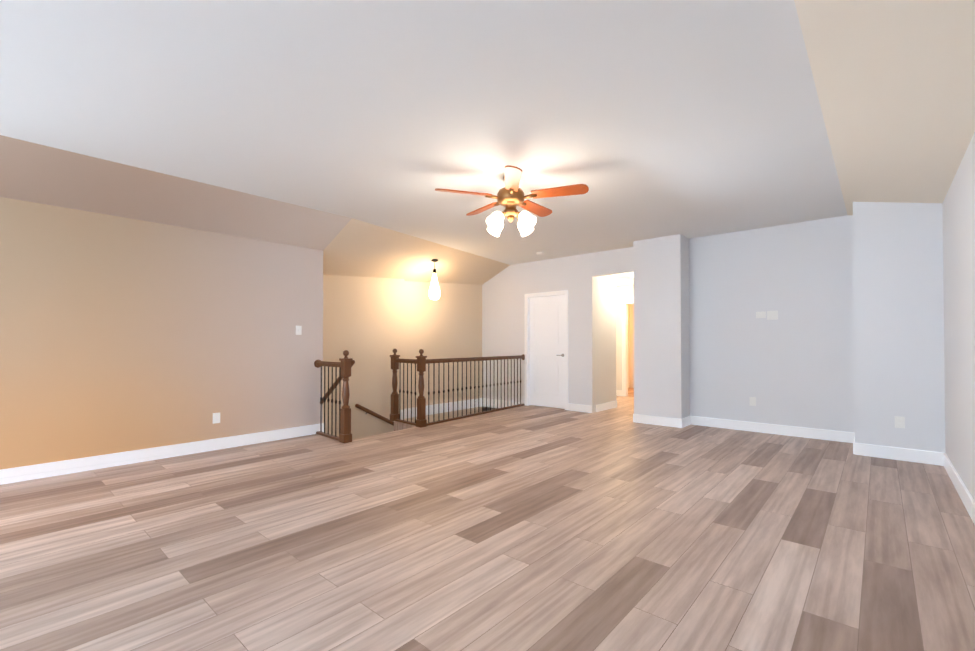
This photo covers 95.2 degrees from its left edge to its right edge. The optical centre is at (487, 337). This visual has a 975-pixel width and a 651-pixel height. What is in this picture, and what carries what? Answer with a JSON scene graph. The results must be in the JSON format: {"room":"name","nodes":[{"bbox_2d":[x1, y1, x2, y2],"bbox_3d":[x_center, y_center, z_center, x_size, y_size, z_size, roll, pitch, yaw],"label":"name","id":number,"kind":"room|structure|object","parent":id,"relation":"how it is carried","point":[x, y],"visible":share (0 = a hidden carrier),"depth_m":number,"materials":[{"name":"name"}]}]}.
{"room":"empty loft room","nodes":[
{"label":"empty loft room","id":0,"kind":"room"},
{"bbox_2d":[0,197,322,469],"bbox_3d":[-4.598,-0.229,3.561,0.600,3.500,6.670,-1,-1,41],"label":"wall","id":1,"kind":"structure","parent":0,"point":[118,334],"depth_m":4.43,"materials":[{"name":"paint"}]},
{"bbox_2d":[0,423,323,484],"bbox_3d":[-4.369,1.156,3.351,0.040,0.125,6.690,-1,-1,41],"label":"baseboard","id":2,"kind":"structure","parent":1,"relation":"attached to","point":[26,473],"depth_m":4.41,"materials":[{"name":"white wood"}]},
{"bbox_2d":[213,413,219,423],"bbox_3d":[-2.991,0.887,4.911,0.009,0.115,0.075,-1,-1,41],"label":"outlet","id":3,"kind":"object","parent":1,"relation":"attached to","point":[216,416],"depth_m":4.91,"materials":[{"name":"white plastic"}]},
{"bbox_2d":[296,326,301,334],"bbox_3d":[-2.382,-0.094,5.613,0.012,0.115,0.075,-1,-1,41],"label":"light switch","id":4,"kind":"object","parent":1,"relation":"attached to","point":[298,328],"depth_m":5.62,"materials":[{"name":"white plastic"}]},
{"bbox_2d":[323,275,481,439],"bbox_3d":[-0.994,1.313,7.045,1.680,6.500,4.550,-1,-1,41],"label":"wall","id":5,"kind":"structure","parent":0,"point":[370,324],"depth_m":7.38,"materials":[{"name":"beige paint"}]},
{"bbox_2d":[358,404,393,425],"bbox_3d":[-1.536,1.424,7.327,0.070,0.808,1.452,-1,-1,41],"label":"stair railing","id":6,"kind":"object","parent":5,"relation":"attached to","point":[360,407],"depth_m":6.98,"materials":[{"name":"brown wood"}]},
{"bbox_2d":[400,405,434,419],"bbox_3d":[-1.790,1.999,7.118,0.016,1.570,2.480,-1,-1,41],"label":"trim","id":7,"kind":"structure","parent":5,"relation":"attached to","point":[430,406],"depth_m":7.75,"materials":[{"name":"white wood"}]},
{"bbox_2d":[435,398,481,413],"bbox_3d":[-0.782,1.314,8.364,0.016,0.170,2.050,-1,-1,41],"label":"trim","id":8,"kind":"structure","parent":5,"relation":"attached to","point":[480,399],"depth_m":8.58,"materials":[{"name":"white wood"}]},
{"bbox_2d":[0,388,974,650],"bbox_3d":[0.409,1.386,4.748,6.860,0.300,15.100,-1,-1,41],"label":"floor","id":9,"kind":"structure","parent":0,"point":[538,528],"depth_m":2.58,"materials":[{"name":"laminate"}]},
{"bbox_2d":[314,350,357,442],"bbox_3d":[-1.929,0.699,5.545,0.801,1.090,0.162,-1,-1,41],"label":"stair railing","id":10,"kind":"object","parent":9,"relation":"on","point":[346,364],"depth_m":5.38,"materials":[{"name":"brown wood"}]},
{"bbox_2d":[386,349,405,424],"bbox_3d":[-1.281,0.712,6.639,0.485,1.090,0.139,-1,-1,41],"label":"stair railing","id":11,"kind":"object","parent":9,"relation":"on","point":[395,360],"depth_m":6.73,"materials":[{"name":"brown wood"}]},
{"bbox_2d":[406,349,524,427],"bbox_3d":[-0.143,0.720,7.338,0.300,1.090,2.756,-1,-1,41],"label":"stair railing","id":12,"kind":"object","parent":9,"relation":"on","point":[421,361],"depth_m":6.78,"materials":[{"name":"brown wood"}]},
{"bbox_2d":[0,0,974,284],"bbox_3d":[-1.119,-1.146,3.059,7.040,0.678,10.900,-1,-1,41],"label":"ceiling","id":13,"kind":"structure","parent":0,"point":[348,136],"depth_m":2.96,"materials":[{"name":"white paint"}]},
{"bbox_2d":[429,259,439,299],"bbox_3d":[-0.870,-0.949,7.303,0.187,0.670,0.190,-1,-1,41],"label":"pendant lamp","id":14,"kind":"object","parent":13,"relation":"hanging from","point":[434,291],"visible":1,"depth_m":7.25,"materials":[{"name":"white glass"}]},
{"bbox_2d":[435,165,588,236],"bbox_3d":[0.233,-1.214,4.116,1.337,0.516,1.305,-1,-1,41],"label":"fan","id":15,"kind":"object","parent":13,"relation":"hanging from","point":[510,197],"visible":1,"depth_m":3.97,"materials":[{"name":"brown wood"}]},
{"bbox_2d":[482,247,632,412],"bbox_3d":[1.153,-0.174,8.123,3.500,3.500,0.120,-1,-1,41],"label":"wall","id":16,"kind":"structure","parent":0,"point":[506,290],"depth_m":8.07,"materials":[{"name":"white paint"}]},
{"bbox_2d":[483,398,519,407],"bbox_3d":[0.273,1.319,8.790,0.975,0.170,0.016,-1,-1,41],"label":"trim","id":17,"kind":"structure","parent":16,"relation":"attached to","point":[493,403],"depth_m":8.88,"materials":[{"name":"white wood"}]},
{"bbox_2d":[525,290,567,409],"bbox_3d":[1.098,0.222,8.155,0.940,2.108,0.138,-1,-1,41],"label":"door frame","id":18,"kind":"structure","parent":16,"relation":"attached to","point":[564,292],"depth_m":8.36,"materials":[{"name":"white wood"}]},
{"bbox_2d":[530,295,564,408],"bbox_3d":[1.089,0.253,8.144,0.798,2.028,0.092,-1,-1,41],"label":"door","id":19,"kind":"structure","parent":16,"relation":"in","point":[547,357],"depth_m":8.15,"materials":[{"name":"white wood"}]},
{"bbox_2d":[568,403,591,412],"bbox_3d":[1.589,1.207,7.633,0.460,0.125,0.016,-1,-1,41],"label":"baseboard","id":20,"kind":"structure","parent":16,"relation":"attached to","point":[574,407],"depth_m":7.62,"materials":[{"name":"white wood"}]},
{"bbox_2d":[595,275,613,404],"bbox_3d":[2.019,-0.027,7.878,0.120,2.600,0.660,-1,-1,41],"label":"wall","id":21,"kind":"structure","parent":0,"point":[610,296],"depth_m":7.85,"materials":[{"name":"white paint"}]},
{"bbox_2d":[596,400,616,411],"bbox_3d":[2.113,1.210,7.868,0.016,0.125,0.790,-1,-1,41],"label":"baseboard","id":22,"kind":"structure","parent":21,"relation":"attached to","point":[609,405],"depth_m":7.84,"materials":[{"name":"white wood"}]},
{"bbox_2d":[614,275,616,400],"bbox_3d":[1.724,-0.018,8.671,1.610,2.600,0.120,-1,-1,41],"label":"wall","id":23,"kind":"structure","parent":0,"point":[615,288],"depth_m":8.16,"materials":[{"name":"white paint"}]},
{"bbox_2d":[616,273,632,286],"bbox_3d":[4.080,-1.218,8.689,5.600,0.120,4.580,-1,-1,41],"label":"ceiling","id":24,"kind":"structure","parent":0,"point":[626,279],"depth_m":8.98,"materials":[{"name":"white paint"}]},
{"bbox_2d":[617,285,633,389],"bbox_3d":[4.245,-0.016,8.862,5.440,2.600,0.120,-1,-1,41],"label":"wall","id":25,"kind":"structure","parent":0,"point":[624,293],"depth_m":9.95,"materials":[{"name":"white paint"}]},
{"bbox_2d":[616,390,621,395],"bbox_3d":[2.617,1.238,10.191,0.980,0.125,0.016,-1,-1,41],"label":"baseboard","id":26,"kind":"structure","parent":25,"relation":"attached to","point":[618,392],"depth_m":9.91,"materials":[{"name":"white wood"}]},
{"bbox_2d":[622,300,633,395],"bbox_3d":[3.338,0.239,9.569,0.930,2.108,0.021,-1,-1,41],"label":"door frame","id":27,"kind":"structure","parent":25,"relation":"attached to","point":[624,345],"depth_m":9.85,"materials":[{"name":"white wood"}]},
{"bbox_2d":[633,202,945,452],"bbox_3d":[3.495,-0.204,5.607,3.340,3.500,0.800,-1,-1,41],"label":"wall","id":28,"kind":"structure","parent":0,"point":[851,339],"depth_m":5.55,"materials":[{"name":"white paint"}]},
{"bbox_2d":[633,414,683,427],"bbox_3d":[2.435,1.193,6.397,0.716,0.125,0.020,-1,-1,41],"label":"baseboard","id":29,"kind":"structure","parent":28,"relation":"attached to","point":[638,418],"depth_m":6.37,"materials":[{"name":"white wood"}]},
{"bbox_2d":[684,416,691,426],"bbox_3d":[2.811,1.191,6.301,0.024,0.125,0.330,-1,-1,41],"label":"baseboard","id":30,"kind":"structure","parent":28,"relation":"attached to","point":[687,420],"depth_m":6.33,"materials":[{"name":"white wood"}]},
{"bbox_2d":[750,397,755,405],"bbox_3d":[3.534,0.850,5.927,0.075,0.115,0.009,-1,-1,41],"label":"outlet","id":31,"kind":"object","parent":28,"relation":"attached to","point":[752,399],"depth_m":5.92,"materials":[{"name":"white plastic"}]},
{"bbox_2d":[756,311,765,317],"bbox_3d":[3.608,-0.301,5.874,0.110,0.085,0.012,-1,-1,41],"label":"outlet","id":32,"kind":"object","parent":28,"relation":"attached to","point":[758,314],"depth_m":5.87,"materials":[{"name":"white plastic"}]},
{"bbox_2d":[692,416,851,442],"bbox_3d":[3.635,1.186,5.833,1.878,0.125,0.020,-1,-1,41],"label":"baseboard","id":33,"kind":"structure","parent":28,"relation":"attached to","point":[832,435],"depth_m":5.74,"materials":[{"name":"white wood"}]},
{"bbox_2d":[767,311,777,319],"bbox_3d":[3.706,-0.292,5.788,0.120,0.115,0.012,-1,-1,41],"label":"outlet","id":34,"kind":"object","parent":28,"relation":"attached to","point":[771,315],"depth_m":5.79,"materials":[{"name":"white plastic"}]},
{"bbox_2d":[852,432,855,454],"bbox_3d":[4.094,1.175,4.950,0.020,0.125,0.662,-1,-1,41],"label":"baseboard","id":35,"kind":"structure","parent":28,"relation":"attached to","point":[853,434],"depth_m":4.72,"materials":[{"name":"white wood"}]},
{"bbox_2d":[856,443,939,464],"bbox_3d":[4.138,1.170,4.483,0.630,0.125,0.020,-1,-1,41],"label":"baseboard","id":36,"kind":"structure","parent":28,"relation":"attached to","point":[895,453],"depth_m":4.47,"materials":[{"name":"white wood"}]},
{"bbox_2d":[895,416,904,428],"bbox_3d":[4.150,0.852,4.478,0.075,0.115,0.009,-1,-1,41],"label":"outlet","id":37,"kind":"object","parent":28,"relation":"attached to","point":[899,421],"depth_m":4.48,"materials":[{"name":"white plastic"}]},
{"bbox_2d":[942,132,974,500],"bbox_3d":[1.193,-0.264,0.559,0.120,3.500,9.820,-1,-1,41],"label":"wall","id":38,"kind":"structure","parent":0,"point":[958,203],"depth_m":3.39,"materials":[{"name":"white paint"}]},
{"bbox_2d":[940,452,974,524],"bbox_3d":[1.143,1.123,0.586,0.020,0.125,9.828,-1,-1,41],"label":"baseboard","id":39,"kind":"structure","parent":38,"relation":"attached to","point":[969,503],"depth_m":3.41,"materials":[{"name":"white wood"}]}
]}

